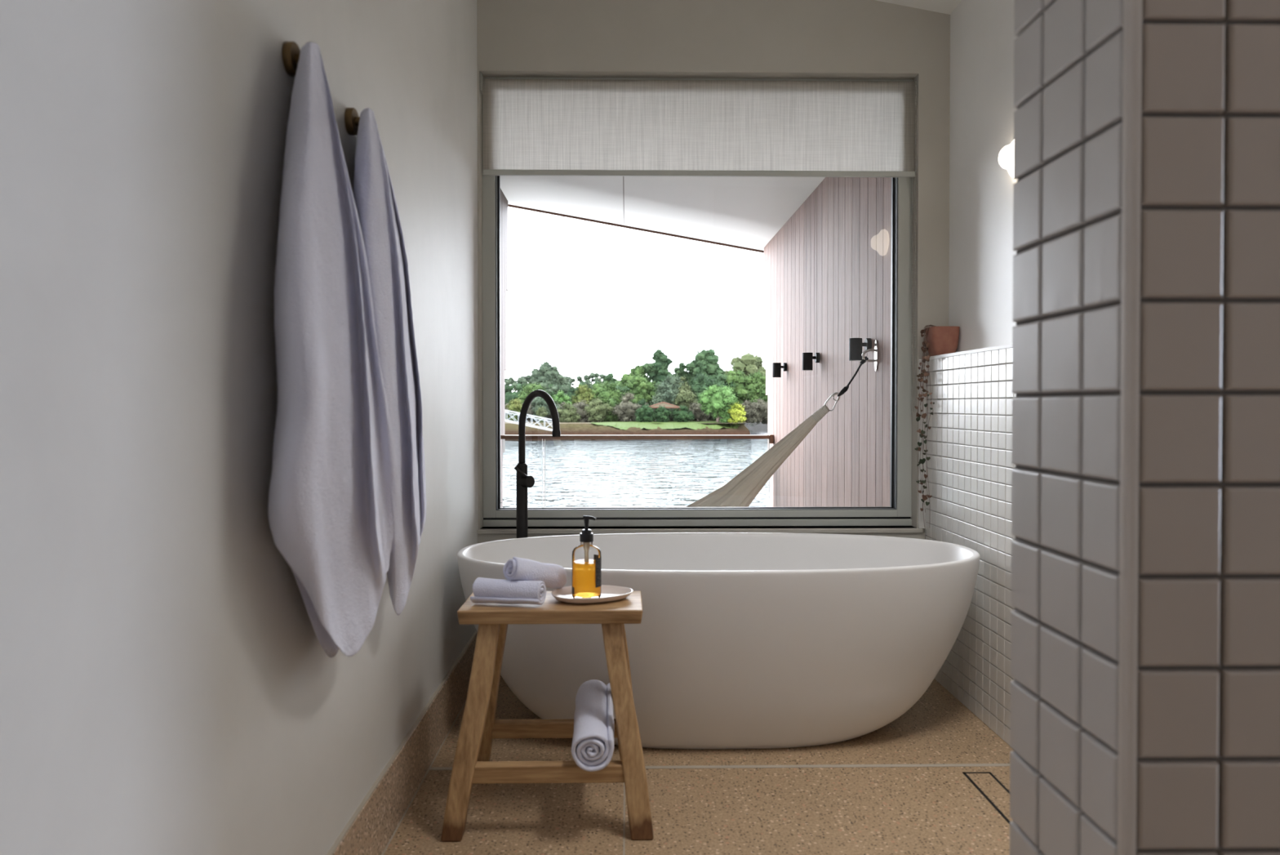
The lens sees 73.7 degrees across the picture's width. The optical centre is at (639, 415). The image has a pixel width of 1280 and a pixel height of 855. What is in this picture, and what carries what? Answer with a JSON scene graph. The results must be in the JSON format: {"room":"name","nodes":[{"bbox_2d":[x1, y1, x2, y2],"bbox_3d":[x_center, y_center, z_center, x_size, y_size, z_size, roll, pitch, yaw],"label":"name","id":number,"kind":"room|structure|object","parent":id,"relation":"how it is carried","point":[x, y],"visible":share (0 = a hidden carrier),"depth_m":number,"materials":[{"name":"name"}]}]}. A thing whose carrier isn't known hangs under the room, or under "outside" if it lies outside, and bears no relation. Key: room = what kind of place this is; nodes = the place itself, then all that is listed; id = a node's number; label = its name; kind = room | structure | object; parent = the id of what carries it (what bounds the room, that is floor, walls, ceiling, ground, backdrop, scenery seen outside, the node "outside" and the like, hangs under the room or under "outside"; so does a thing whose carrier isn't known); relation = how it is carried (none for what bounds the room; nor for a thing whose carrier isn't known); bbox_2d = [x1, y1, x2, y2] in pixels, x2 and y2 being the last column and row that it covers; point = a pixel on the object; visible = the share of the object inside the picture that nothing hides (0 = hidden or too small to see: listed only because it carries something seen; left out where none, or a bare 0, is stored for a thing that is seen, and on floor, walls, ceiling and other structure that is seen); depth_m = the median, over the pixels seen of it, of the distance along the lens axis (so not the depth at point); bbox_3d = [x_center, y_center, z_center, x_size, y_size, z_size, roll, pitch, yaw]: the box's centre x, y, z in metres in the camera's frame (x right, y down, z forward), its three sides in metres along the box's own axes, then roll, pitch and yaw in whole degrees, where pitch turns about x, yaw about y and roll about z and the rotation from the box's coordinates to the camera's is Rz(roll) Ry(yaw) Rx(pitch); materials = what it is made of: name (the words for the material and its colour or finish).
{"room":"bathroom","nodes":[
{"label":"bathroom","id":0,"kind":"room"},
{"bbox_2d":[0,0,478,854],"bbox_3d":[-0.624,-0.557,0.591,0.120,3.100,5.615,0,1,-1],"label":"wall","id":1,"kind":"structure","parent":0,"point":[168,684],"depth_m":1.08,"materials":[{"name":"white paint"}]},
{"bbox_2d":[281,41,300,75],"bbox_3d":[-0.557,-0.584,1.399,0.040,0.052,0.052,0,1,-1],"label":"towel hook","id":2,"kind":"object","parent":1,"relation":"attached to","point":[291,51],"visible":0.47,"depth_m":1.38,"materials":[{"name":"gold metal"}]},
{"bbox_2d":[267,41,402,657],"bbox_3d":[-0.519,-0.095,1.591,0.129,1.046,0.798,0,1,-3],"label":"towel","id":3,"kind":"object","parent":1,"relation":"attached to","point":[335,465],"visible":0.98,"depth_m":1.31,"materials":[{"name":"white fabric"}]},
{"bbox_2d":[344,107,359,135],"bbox_3d":[-0.562,-0.586,1.703,0.040,0.052,0.052,0,1,-1],"label":"towel hook","id":4,"kind":"object","parent":1,"relation":"attached to","point":[352,119],"visible":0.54,"depth_m":1.69,"materials":[{"name":"gold metal"}]},
{"bbox_2d":[353,107,426,614],"bbox_3d":[-0.541,-0.090,1.906,0.111,1.043,0.696,0,1,-10],"label":"towel","id":5,"kind":"object","parent":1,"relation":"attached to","point":[374,196],"visible":0.85,"depth_m":1.66,"materials":[{"name":"white fabric"}]},
{"bbox_2d":[326,629,477,854],"bbox_3d":[-0.555,0.909,0.488,0.014,0.169,5.371,0,1,-1],"label":"baseboard","id":6,"kind":"structure","parent":1,"relation":"attached to","point":[371,830],"depth_m":2.11,"materials":[{"name":"brown stone"}]},
{"bbox_2d":[500,188,508,506],"bbox_3d":[-1.126,-0.249,5.155,0.200,2.870,3.510,0,1,-1],"label":"wall","id":7,"kind":"structure","parent":0,"point":[504,202],"depth_m":6.54,"materials":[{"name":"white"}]},
{"bbox_2d":[504,419,745,423],"bbox_3d":[-4.720,-1.496,301.718,600.000,0.010,396.500,0,1,-1],"label":"shore","id":8,"kind":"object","parent":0,"point":[529,421],"visible":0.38,"depth_m":107.78,"materials":[{"name":"brown soil"}]},
{"bbox_2d":[504,397,522,421],"bbox_3d":[-16.031,-0.658,109.748,2.964,3.255,2.520,0,1,-1],"label":"shrub","id":9,"kind":"object","parent":8,"relation":"on","point":[516,406],"visible":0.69,"depth_m":109.27,"materials":[{"name":"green plant"}]},
{"bbox_2d":[504,375,528,391],"bbox_3d":[-18.982,-2.647,127.662,5.480,6.634,4.234,0,1,-1],"label":"tree","id":10,"kind":"object","parent":8,"relation":"on","point":[510,380],"visible":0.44,"depth_m":126.94,"materials":[{"name":"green plant"}]},
{"bbox_2d":[515,373,537,382],"bbox_3d":[-17.166,-2.847,129.806,4.821,6.975,3.903,0,1,-1],"label":"tree","id":11,"kind":"object","parent":8,"relation":"on","point":[527,377],"visible":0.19,"depth_m":128.72,"materials":[{"name":"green plant"}]},
{"bbox_2d":[515,381,546,403],"bbox_3d":[-14.446,-1.933,117.832,6.032,5.421,5.002,0,1,-1],"label":"tree","id":12,"kind":"object","parent":8,"relation":"on","point":[528,388],"visible":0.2,"depth_m":116.80,"materials":[{"name":"green plant"}]},
{"bbox_2d":[528,367,538,384],"bbox_3d":[-16.109,-3.482,133.787,4.381,8.118,3.747,0,1,-1],"label":"tree","id":13,"kind":"object","parent":8,"relation":"on","point":[533,368],"visible":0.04,"depth_m":133.36,"materials":[{"name":"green plant"}]},
{"bbox_2d":[534,406,547,422],"bbox_3d":[-12.363,0.036,106.896,1.658,2.400,1.643,0,1,-1],"label":"shrub","id":14,"kind":"object","parent":8,"relation":"on","point":[541,411],"visible":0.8,"depth_m":106.56,"materials":[{"name":"green plant"}]},
{"bbox_2d":[529,394,562,422],"bbox_3d":[-12.099,-0.869,109.684,4.347,3.811,3.503,0,1,-1],"label":"shrub","id":15,"kind":"object","parent":8,"relation":"on","point":[538,402],"visible":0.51,"depth_m":109.14,"materials":[{"name":"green plant"}]},
{"bbox_2d":[529,360,574,396],"bbox_3d":[-12.746,-3.389,121.705,7.186,9.121,6.500,0,1,-1],"label":"tree","id":16,"kind":"object","parent":8,"relation":"on","point":[546,373],"visible":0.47,"depth_m":120.74,"materials":[{"name":"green plant"}]},
{"bbox_2d":[551,389,571,404],"bbox_3d":[-10.604,-1.285,113.910,3.396,4.222,2.846,0,1,-1],"label":"tree","id":17,"kind":"object","parent":8,"relation":"on","point":[559,397],"visible":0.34,"depth_m":113.34,"materials":[{"name":"green plant"}]},
{"bbox_2d":[556,400,581,422],"bbox_3d":[-8.998,-0.158,108.754,3.913,3.280,3.097,0,1,-1],"label":"shrub","id":18,"kind":"object","parent":8,"relation":"on","point":[566,415],"visible":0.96,"depth_m":108.15,"materials":[{"name":"green plant"}]},
{"bbox_2d":[566,374,583,388],"bbox_3d":[-10.081,-2.762,130.768,4.003,6.777,3.356,0,1,-1],"label":"tree","id":19,"kind":"object","parent":8,"relation":"on","point":[580,378],"visible":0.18,"depth_m":130.36,"materials":[{"name":"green plant"}]},
{"bbox_2d":[571,399,594,422],"bbox_3d":[-7.433,-0.298,109.478,4.146,3.475,3.431,0,1,-1],"label":"shrub","id":20,"kind":"object","parent":8,"relation":"on","point":[581,406],"visible":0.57,"depth_m":108.71,"materials":[{"name":"brown plant"}]},
{"bbox_2d":[569,383,596,404],"bbox_3d":[-7.641,-1.736,115.831,3.909,5.075,3.422,0,1,-1],"label":"tree","id":21,"kind":"object","parent":8,"relation":"on","point":[582,393],"visible":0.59,"depth_m":115.13,"materials":[{"name":"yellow plant"}]},
{"bbox_2d":[582,370,606,387],"bbox_3d":[-6.888,-3.074,130.027,5.238,7.430,4.927,0,1,-1],"label":"tree","id":22,"kind":"object","parent":8,"relation":"on","point":[590,377],"visible":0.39,"depth_m":129.25,"materials":[{"name":"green plant"}]},
{"bbox_2d":[582,396,614,422],"bbox_3d":[-5.126,-0.619,108.728,4.398,3.634,3.529,0,1,-1],"label":"shrub","id":23,"kind":"object","parent":8,"relation":"on","point":[597,409],"visible":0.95,"depth_m":108.10,"materials":[{"name":"green plant"}]},
{"bbox_2d":[588,378,626,404],"bbox_3d":[-4.635,-2.102,116.735,7.644,5.910,5.879,0,1,-1],"label":"tree","id":24,"kind":"object","parent":8,"relation":"on","point":[603,391],"visible":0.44,"depth_m":115.38,"materials":[{"name":"green plant"}]},
{"bbox_2d":[600,371,618,383],"bbox_3d":[-4.487,-3.008,128.892,3.999,7.293,3.556,0,1,-1],"label":"tree","id":25,"kind":"object","parent":8,"relation":"on","point":[610,376],"visible":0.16,"depth_m":128.53,"materials":[{"name":"green plant"}]},
{"bbox_2d":[604,395,618,422],"bbox_3d":[-4.098,-0.790,110.475,3.168,3.596,3.143,0,1,-1],"label":"shrub","id":26,"kind":"object","parent":8,"relation":"on","point":[610,418],"visible":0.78,"depth_m":109.88,"materials":[{"name":"green plant"}]},
{"bbox_2d":[614,371,634,387],"bbox_3d":[-2.265,-2.904,123.972,6.439,7.209,5.625,0,1,-1],"label":"tree","id":27,"kind":"object","parent":8,"relation":"on","point":[625,376],"visible":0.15,"depth_m":123.00,"materials":[{"name":"green plant"}]},
{"bbox_2d":[612,391,641,421],"bbox_3d":[-1.684,-0.871,108.884,4.012,4.423,3.411,0,1,-1],"label":"shrub","id":28,"kind":"object","parent":8,"relation":"on","point":[625,410],"visible":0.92,"depth_m":108.34,"materials":[{"name":"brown plant"}]},
{"bbox_2d":[504,377,762,426],"bbox_3d":[-18.284,-1.861,120.763,78.129,7.176,6.781,0,1,-1],"label":"forest understory","id":29,"kind":"object","parent":8,"relation":"on","point":[508,395],"visible":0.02,"depth_m":120.01,"materials":[{"name":"green plant"}]},
{"bbox_2d":[504,399,767,424],"bbox_3d":[-0.196,-0.442,113.296,37.273,3.958,5.414,0,1,-1],"label":"undergrowth","id":30,"kind":"object","parent":8,"relation":"on","point":[529,411],"visible":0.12,"depth_m":112.41,"materials":[{"name":"green plant"}]},
{"bbox_2d":[618,372,657,404],"bbox_3d":[-0.288,-2.483,115.917,6.103,6.609,4.844,0,1,-1],"label":"tree","id":31,"kind":"object","parent":8,"relation":"on","point":[638,385],"visible":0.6,"depth_m":115.02,"materials":[{"name":"green plant"}]},
{"bbox_2d":[627,361,655,385],"bbox_3d":[0.684,-3.579,124.810,6.154,8.537,4.961,0,1,-1],"label":"tree","id":32,"kind":"object","parent":8,"relation":"on","point":[637,368],"visible":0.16,"depth_m":123.97,"materials":[{"name":"green plant"}]},
{"bbox_2d":[633,398,653,421],"bbox_3d":[0.093,-0.620,112.054,3.690,3.238,3.149,0,1,-1],"label":"shrub","id":33,"kind":"object","parent":8,"relation":"on","point":[642,402],"visible":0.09,"depth_m":111.56,"materials":[{"name":"green plant"}]},
{"bbox_2d":[634,403,657,422],"bbox_3d":[0.745,-0.177,105.992,3.007,2.619,2.753,0,1,-1],"label":"clump","id":34,"kind":"object","parent":8,"relation":"on","point":[646,413],"visible":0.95,"depth_m":105.47,"materials":[{"name":"green plant"}]},
{"bbox_2d":[640,347,675,384],"bbox_3d":[2.926,-4.518,124.097,6.930,10.760,5.539,0,1,-1],"label":"tree","id":35,"kind":"object","parent":8,"relation":"on","point":[658,370],"visible":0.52,"depth_m":123.09,"materials":[{"name":"green plant"}]},
{"bbox_2d":[649,387,677,417],"bbox_3d":[3.247,-1.393,112.088,3.986,4.484,3.474,0,1,-1],"label":"tree","id":36,"kind":"object","parent":8,"relation":"on","point":[668,397],"visible":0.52,"depth_m":111.23,"materials":[{"name":"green plant"}]},
{"bbox_2d":[653,404,673,422],"bbox_3d":[2.844,-0.053,105.971,2.778,2.518,2.384,0,1,-1],"label":"clump","id":37,"kind":"object","parent":8,"relation":"on","point":[662,413],"visible":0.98,"depth_m":105.47,"materials":[{"name":"green plant"}]},
{"bbox_2d":[648,401,680,410],"bbox_3d":[2.920,-0.397,107.562,4.259,2.605,3.043,0,1,-1],"label":"gazebo","id":38,"kind":"object","parent":8,"relation":"on","point":[667,405],"visible":0.64,"depth_m":106.45,"materials":[{"name":"brown"}]},
{"bbox_2d":[655,373,688,395],"bbox_3d":[4.341,-2.413,116.076,5.440,6.423,4.780,0,1,-1],"label":"tree","id":39,"kind":"object","parent":8,"relation":"on","point":[670,382],"visible":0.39,"depth_m":114.96,"materials":[{"name":"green plant"}]},
{"bbox_2d":[671,361,691,385],"bbox_3d":[6.188,-3.688,126.399,4.602,8.716,3.586,0,1,-1],"label":"tree","id":40,"kind":"object","parent":8,"relation":"on","point":[680,371],"visible":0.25,"depth_m":125.34,"materials":[{"name":"green plant"}]},
{"bbox_2d":[672,404,695,422],"bbox_3d":[5.476,-0.094,106.084,2.976,2.444,2.632,0,1,-1],"label":"clump","id":41,"kind":"object","parent":8,"relation":"on","point":[683,415],"visible":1,"depth_m":105.65,"materials":[{"name":"green plant"}]},
{"bbox_2d":[672,388,697,411],"bbox_3d":[5.852,-1.322,111.696,3.937,4.351,3.272,0,1,-1],"label":"tree","id":42,"kind":"object","parent":8,"relation":"on","point":[684,397],"visible":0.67,"depth_m":110.91,"materials":[{"name":"green plant"}]},
{"bbox_2d":[677,376,693,393],"bbox_3d":[6.110,-2.243,115.110,2.872,6.107,2.703,0,1,-1],"label":"tree","id":43,"kind":"object","parent":8,"relation":"on","point":[686,386],"visible":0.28,"depth_m":114.41,"materials":[{"name":"green plant"}]},
{"bbox_2d":[685,357,694,380],"bbox_3d":[7.693,-4.008,127.106,3.957,9.337,3.987,0,1,-1],"label":"tree","id":44,"kind":"object","parent":8,"relation":"on","point":[692,361],"visible":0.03,"depth_m":126.63,"materials":[{"name":"green plant"}]},
{"bbox_2d":[683,371,714,403],"bbox_3d":[7.751,-2.523,115.073,5.576,6.669,5.024,0,1,-1],"label":"tree","id":45,"kind":"object","parent":8,"relation":"on","point":[700,382],"visible":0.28,"depth_m":114.04,"materials":[{"name":"green plant"}]},
{"bbox_2d":[688,401,709,421],"bbox_3d":[7.519,-0.327,109.061,2.772,2.884,2.575,0,1,-1],"label":"shrub","id":46,"kind":"object","parent":8,"relation":"on","point":[698,413],"visible":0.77,"depth_m":108.60,"materials":[{"name":"brown plant"}]},
{"bbox_2d":[681,345,726,386],"bbox_3d":[10.083,-4.367,125.306,8.575,11.709,6.636,0,1,-1],"label":"tree","id":47,"kind":"object","parent":8,"relation":"on","point":[705,361],"visible":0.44,"depth_m":124.00,"materials":[{"name":"green plant"}]},
{"bbox_2d":[697,384,738,422],"bbox_3d":[9.796,-1.528,106.653,5.231,4.905,4.890,0,1,-1],"label":"tree","id":48,"kind":"object","parent":8,"relation":"on","point":[717,400],"visible":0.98,"depth_m":105.73,"materials":[{"name":"green plant"}]},
{"bbox_2d":[711,373,738,397],"bbox_3d":[11.334,-2.457,117.029,4.806,6.488,4.514,0,1,-1],"label":"tree","id":49,"kind":"object","parent":8,"relation":"on","point":[720,380],"visible":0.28,"depth_m":116.49,"materials":[{"name":"green plant"}]},
{"bbox_2d":[727,401,747,424],"bbox_3d":[11.891,-0.192,105.789,2.847,2.995,2.497,0,1,-1],"label":"shrub","id":50,"kind":"object","parent":8,"relation":"on","point":[738,413],"visible":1,"depth_m":105.29,"materials":[{"name":"yellow plant"}]},
{"bbox_2d":[724,366,755,404],"bbox_3d":[13.372,-2.986,118.055,6.601,7.521,6.137,0,1,-1],"label":"tree","id":51,"kind":"object","parent":8,"relation":"on","point":[743,390],"visible":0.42,"depth_m":116.91,"materials":[{"name":"green plant"}]},
{"bbox_2d":[723,346,765,377],"bbox_3d":[15.921,-4.720,128.045,10.981,10.737,9.511,0,1,-1],"label":"tree","id":52,"kind":"object","parent":8,"relation":"on","point":[748,363],"visible":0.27,"depth_m":126.01,"materials":[{"name":"green plant"}]},
{"bbox_2d":[741,400,760,423],"bbox_3d":[13.983,-0.456,110.255,3.136,3.191,2.740,0,1,-1],"label":"shrub","id":53,"kind":"object","parent":8,"relation":"on","point":[750,413],"visible":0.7,"depth_m":109.76,"materials":[{"name":"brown plant"}]},
{"bbox_2d":[743,369,764,385],"bbox_3d":[16.237,-2.826,119.277,4.966,7.170,3.732,0,1,-1],"label":"tree","id":54,"kind":"object","parent":8,"relation":"on","point":[757,375],"visible":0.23,"depth_m":118.29,"materials":[{"name":"green plant"}]},
{"bbox_2d":[747,374,767,402],"bbox_3d":[16.704,-2.351,114.168,4.552,6.347,3.776,0,1,-1],"label":"tree","id":55,"kind":"object","parent":8,"relation":"on","point":[759,388],"visible":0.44,"depth_m":113.65,"materials":[{"name":"green plant"}]},
{"bbox_2d":[747,397,767,423],"bbox_3d":[15.605,-0.546,111.177,4.221,3.405,4.457,0,1,-1],"label":"shrub","id":56,"kind":"object","parent":8,"relation":"on","point":[762,407],"visible":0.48,"depth_m":110.54,"materials":[{"name":"brown plant"}]},
{"bbox_2d":[504,422,750,440],"bbox_3d":[-39.078,2.177,100.622,105.000,2.330,17.737,0,1,-1],"label":"bank","id":57,"kind":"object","parent":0,"point":[510,428],"visible":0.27,"depth_m":98.86,"materials":[{"name":"brown soil"}]},
{"bbox_2d":[502,422,770,506],"bbox_3d":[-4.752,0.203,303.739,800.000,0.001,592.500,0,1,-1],"label":"lake water","id":58,"kind":"object","parent":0,"point":[576,473],"depth_m":50.99,"materials":[{"name":"grey liquid"}]},
{"bbox_2d":[504,408,552,431],"bbox_3d":[-13.111,0.334,92.468,8.357,2.944,1.400,0,1,-1],"label":"bridge","id":59,"kind":"object","parent":58,"relation":"on","point":[516,412],"visible":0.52,"depth_m":91.83,"materials":[{"name":"grey paint"}]},
{"bbox_2d":[500,175,825,253],"bbox_3d":[-0.004,-1.599,5.176,2.445,0.655,3.570,0,1,-1],"label":"ceiling","id":60,"kind":"structure","parent":0,"point":[745,213],"depth_m":6.02,"materials":[{"name":"white paint"}]},
{"bbox_2d":[590,420,740,429],"bbox_3d":[3.418,1.244,107.580,19.400,0.836,16.617,0,1,-1],"label":"lawn","id":61,"kind":"structure","parent":0,"point":[620,424],"depth_m":102.75,"materials":[{"name":"green plant"}]},
{"bbox_2d":[719,413,732,424],"bbox_3d":[10.672,0.365,106.173,1.644,1.641,1.233,0,1,-1],"label":"shrub","id":62,"kind":"object","parent":61,"relation":"on","point":[725,419],"visible":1,"depth_m":105.91,"materials":[{"name":"green plant"}]},
{"bbox_2d":[383,675,1013,854],"bbox_3d":[1.864,1.043,0.590,5.055,0.100,5.695,0,1,-1],"label":"floor","id":63,"kind":"structure","parent":0,"point":[869,810],"depth_m":2.15,"materials":[{"name":"beige stone"}]},
{"bbox_2d":[514,389,560,537],"bbox_3d":[-0.374,0.436,2.995,0.084,1.052,0.291,0,1,-31],"label":"mixer","id":64,"kind":"object","parent":63,"relation":"on","point":[523,481],"visible":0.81,"depth_m":3.06,"materials":[{"name":"black metal"}]},
{"bbox_2d":[440,590,653,841],"bbox_3d":[-0.215,0.717,2.134,0.487,0.512,0.366,0,1,-1],"label":"wooden stool","id":65,"kind":"object","parent":63,"relation":"on","point":[472,764],"visible":0.99,"depth_m":2.02,"materials":[{"name":"brown wood"}]},
{"bbox_2d":[470,577,546,604],"bbox_3d":[-0.322,0.429,2.083,0.178,0.060,0.062,0,1,10],"label":"cloth","id":66,"kind":"object","parent":65,"relation":"on","point":[486,590],"visible":1,"depth_m":2.06,"materials":[{"name":"white fabric"}]},
{"bbox_2d":[502,556,566,588],"bbox_3d":[-0.261,0.396,2.140,0.061,0.101,0.172,1,1,44],"label":"cloth","id":67,"kind":"object","parent":65,"relation":"on","point":[553,575],"visible":0.97,"depth_m":2.11,"materials":[{"name":"white fabric"}]},
{"bbox_2d":[551,584,633,603],"bbox_3d":[-0.119,0.452,2.145,0.205,0.018,0.160,0,1,-1],"label":"soap dish","id":68,"kind":"object","parent":65,"relation":"on","point":[608,593],"visible":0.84,"depth_m":2.15,"materials":[{"name":"beige ceramic"}]},
{"bbox_2d":[571,515,601,598],"bbox_3d":[-0.134,0.353,2.138,0.074,0.206,0.073,0,1,-1],"label":"soap bottle","id":69,"kind":"object","parent":68,"relation":"on","point":[586,572],"visible":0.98,"depth_m":2.12,"materials":[{"name":"clear glass"}]},
{"bbox_2d":[571,679,614,771],"bbox_3d":[-0.115,0.762,2.127,0.100,0.087,0.399,0,1,-3],"label":"rolled towel","id":70,"kind":"object","parent":65,"relation":"on","point":[593,740],"visible":1,"depth_m":2.00,"materials":[{"name":"white fabric"}]},
{"bbox_2d":[622,782,625,854],"bbox_3d":[-0.028,0.982,1.428,0.004,0.001,1.832,0,1,-1],"label":"trim","id":71,"kind":"structure","parent":63,"relation":"on","point":[624,837],"depth_m":2.03,"materials":[{"name":"beige"}]},
{"bbox_2d":[457,532,979,748],"bbox_3d":[0.242,0.694,2.685,1.618,0.546,0.721,0,1,-1],"label":"bathtub","id":72,"kind":"object","parent":63,"relation":"on","point":[742,640],"visible":0.8,"depth_m":2.41,"materials":[{"name":"white ceramic"}]},
{"bbox_2d":[429,763,1009,769],"bbox_3d":[0.251,0.970,2.357,1.664,0.001,0.016,0,1,-1],"label":"trim","id":73,"kind":"structure","parent":63,"relation":"on","point":[925,764],"depth_m":2.36,"materials":[{"name":"beige metal"}]},
{"bbox_2d":[962,771,1013,823],"bbox_3d":[0.922,0.976,1.884,0.077,0.001,0.874,0,1,-1],"label":"floor drain","id":74,"kind":"object","parent":63,"relation":"on","point":[986,782],"visible":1,"depth_m":2.21,"materials":[{"name":"beige stone"}]},
{"bbox_2d":[477,525,924,542],"bbox_3d":[0.232,0.692,3.226,1.675,0.535,0.084,0,1,-1],"label":"wall","id":75,"kind":"structure","parent":0,"point":[486,535],"depth_m":3.19,"materials":[{"name":"grey paint"}]},
{"bbox_2d":[476,0,950,531],"bbox_3d":[0.337,-0.541,3.298,1.887,3.000,0.232,0,1,-1],"label":"wall","id":76,"kind":"structure","parent":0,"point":[766,39],"depth_m":3.19,"materials":[{"name":"grey paint"}]},
{"bbox_2d":[481,76,913,526],"bbox_3d":[0.222,-0.429,3.289,1.642,1.705,0.079,0,1,-1],"label":"window","id":77,"kind":"structure","parent":76,"relation":"attached to","point":[899,513],"depth_m":3.26,"materials":[{"name":"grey metal"}]},
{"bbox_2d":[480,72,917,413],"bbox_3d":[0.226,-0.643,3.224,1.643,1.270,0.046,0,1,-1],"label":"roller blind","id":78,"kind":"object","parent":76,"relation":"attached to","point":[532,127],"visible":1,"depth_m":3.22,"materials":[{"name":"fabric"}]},
{"bbox_2d":[763,177,1015,746],"bbox_3d":[1.152,-0.054,4.074,0.232,2.506,5.748,0,1,-1],"label":"wall","id":79,"kind":"structure","parent":0,"point":[827,270],"depth_m":3.81,"materials":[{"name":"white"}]},
{"bbox_2d":[772,362,786,377],"bbox_3d":[0.960,-0.311,5.879,0.094,0.102,0.058,0,1,-1],"label":"wall spotlight","id":80,"kind":"object","parent":79,"relation":"attached to","point":[776,366],"visible":1,"depth_m":5.86,"materials":[{"name":"black metal"}]},
{"bbox_2d":[802,352,820,370],"bbox_3d":[0.976,-0.307,4.880,0.094,0.102,0.058,0,1,-1],"label":"wall spotlight","id":81,"kind":"object","parent":79,"relation":"attached to","point":[807,357],"visible":1,"depth_m":4.86,"materials":[{"name":"black metal"}]},
{"bbox_2d":[848,337,871,360],"bbox_3d":[0.992,-0.297,3.853,0.094,0.102,0.058,0,1,-1],"label":"wall spotlight","id":82,"kind":"object","parent":79,"relation":"attached to","point":[855,344],"visible":0.91,"depth_m":3.83,"materials":[{"name":"black"}]},
{"bbox_2d":[862,339,878,371],"bbox_3d":[1.008,-0.263,3.753,0.065,0.140,0.044,0,1,-1],"label":"hook","id":83,"kind":"object","parent":79,"relation":"attached to","point":[875,349],"visible":1,"depth_m":3.75,"materials":[{"name":"silver metal"}]},
{"bbox_2d":[685,355,868,506],"bbox_3d":[0.008,0.377,4.103,2.006,1.283,0.668,0,1,1],"label":"hammock","id":84,"kind":"object","parent":83,"relation":"hanging from","point":[742,489],"visible":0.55,"depth_m":4.02,"materials":[{"name":"beige fabric"}]},
{"bbox_2d":[914,324,959,527],"bbox_3d":[1.092,0.043,3.123,0.139,0.748,0.133,0,1,-1],"label":"pot plant","id":85,"kind":"object","parent":79,"relation":"on","point":[940,340],"visible":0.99,"depth_m":3.11,"materials":[{"name":"green plant"}]},
{"bbox_2d":[875,0,962,14],"bbox_3d":[1.864,-1.396,0.559,5.055,1.020,5.695,0,1,-1],"label":"ceiling","id":86,"kind":"structure","parent":0,"point":[945,6],"depth_m":3.16,"materials":[{"name":"white paint"}]},
{"bbox_2d":[948,0,1017,351],"bbox_3d":[1.237,-1.113,2.208,0.120,1.830,1.985,0,1,-1],"label":"wall","id":87,"kind":"structure","parent":0,"point":[981,252],"depth_m":2.92,"materials":[{"name":"white paint"}]},
{"bbox_2d":[998,140,1013,177],"bbox_3d":[1.138,-0.792,2.618,0.066,0.124,0.124,0,1,-1],"label":"wall lamp","id":88,"kind":"object","parent":87,"relation":"attached to","point":[1006,157],"visible":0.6,"depth_m":2.60,"materials":[{"name":"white glass"}]},
{"bbox_2d":[1009,0,1279,854],"bbox_3d":[2.455,-0.389,1.092,3.857,2.750,0.284,0,1,-1],"label":"wall","id":89,"kind":"structure","parent":0,"point":[1145,617],"depth_m":0.93,"materials":[{"name":"grey tile"}]},
{"bbox_3d":[-0.001,1.237,5.021,2.445,0.100,3.190,0,1,-1],"label":"floor","id":90,"kind":"structure","parent":0,"visible":0},
{"bbox_2d":[500,434,773,506],"bbox_3d":[-0.022,0.658,6.389,2.041,1.024,0.054,0,1,-1],"label":"glass balustrade","id":91,"kind":"object","parent":90,"relation":"on","point":[771,437],"visible":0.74,"depth_m":6.36,"materials":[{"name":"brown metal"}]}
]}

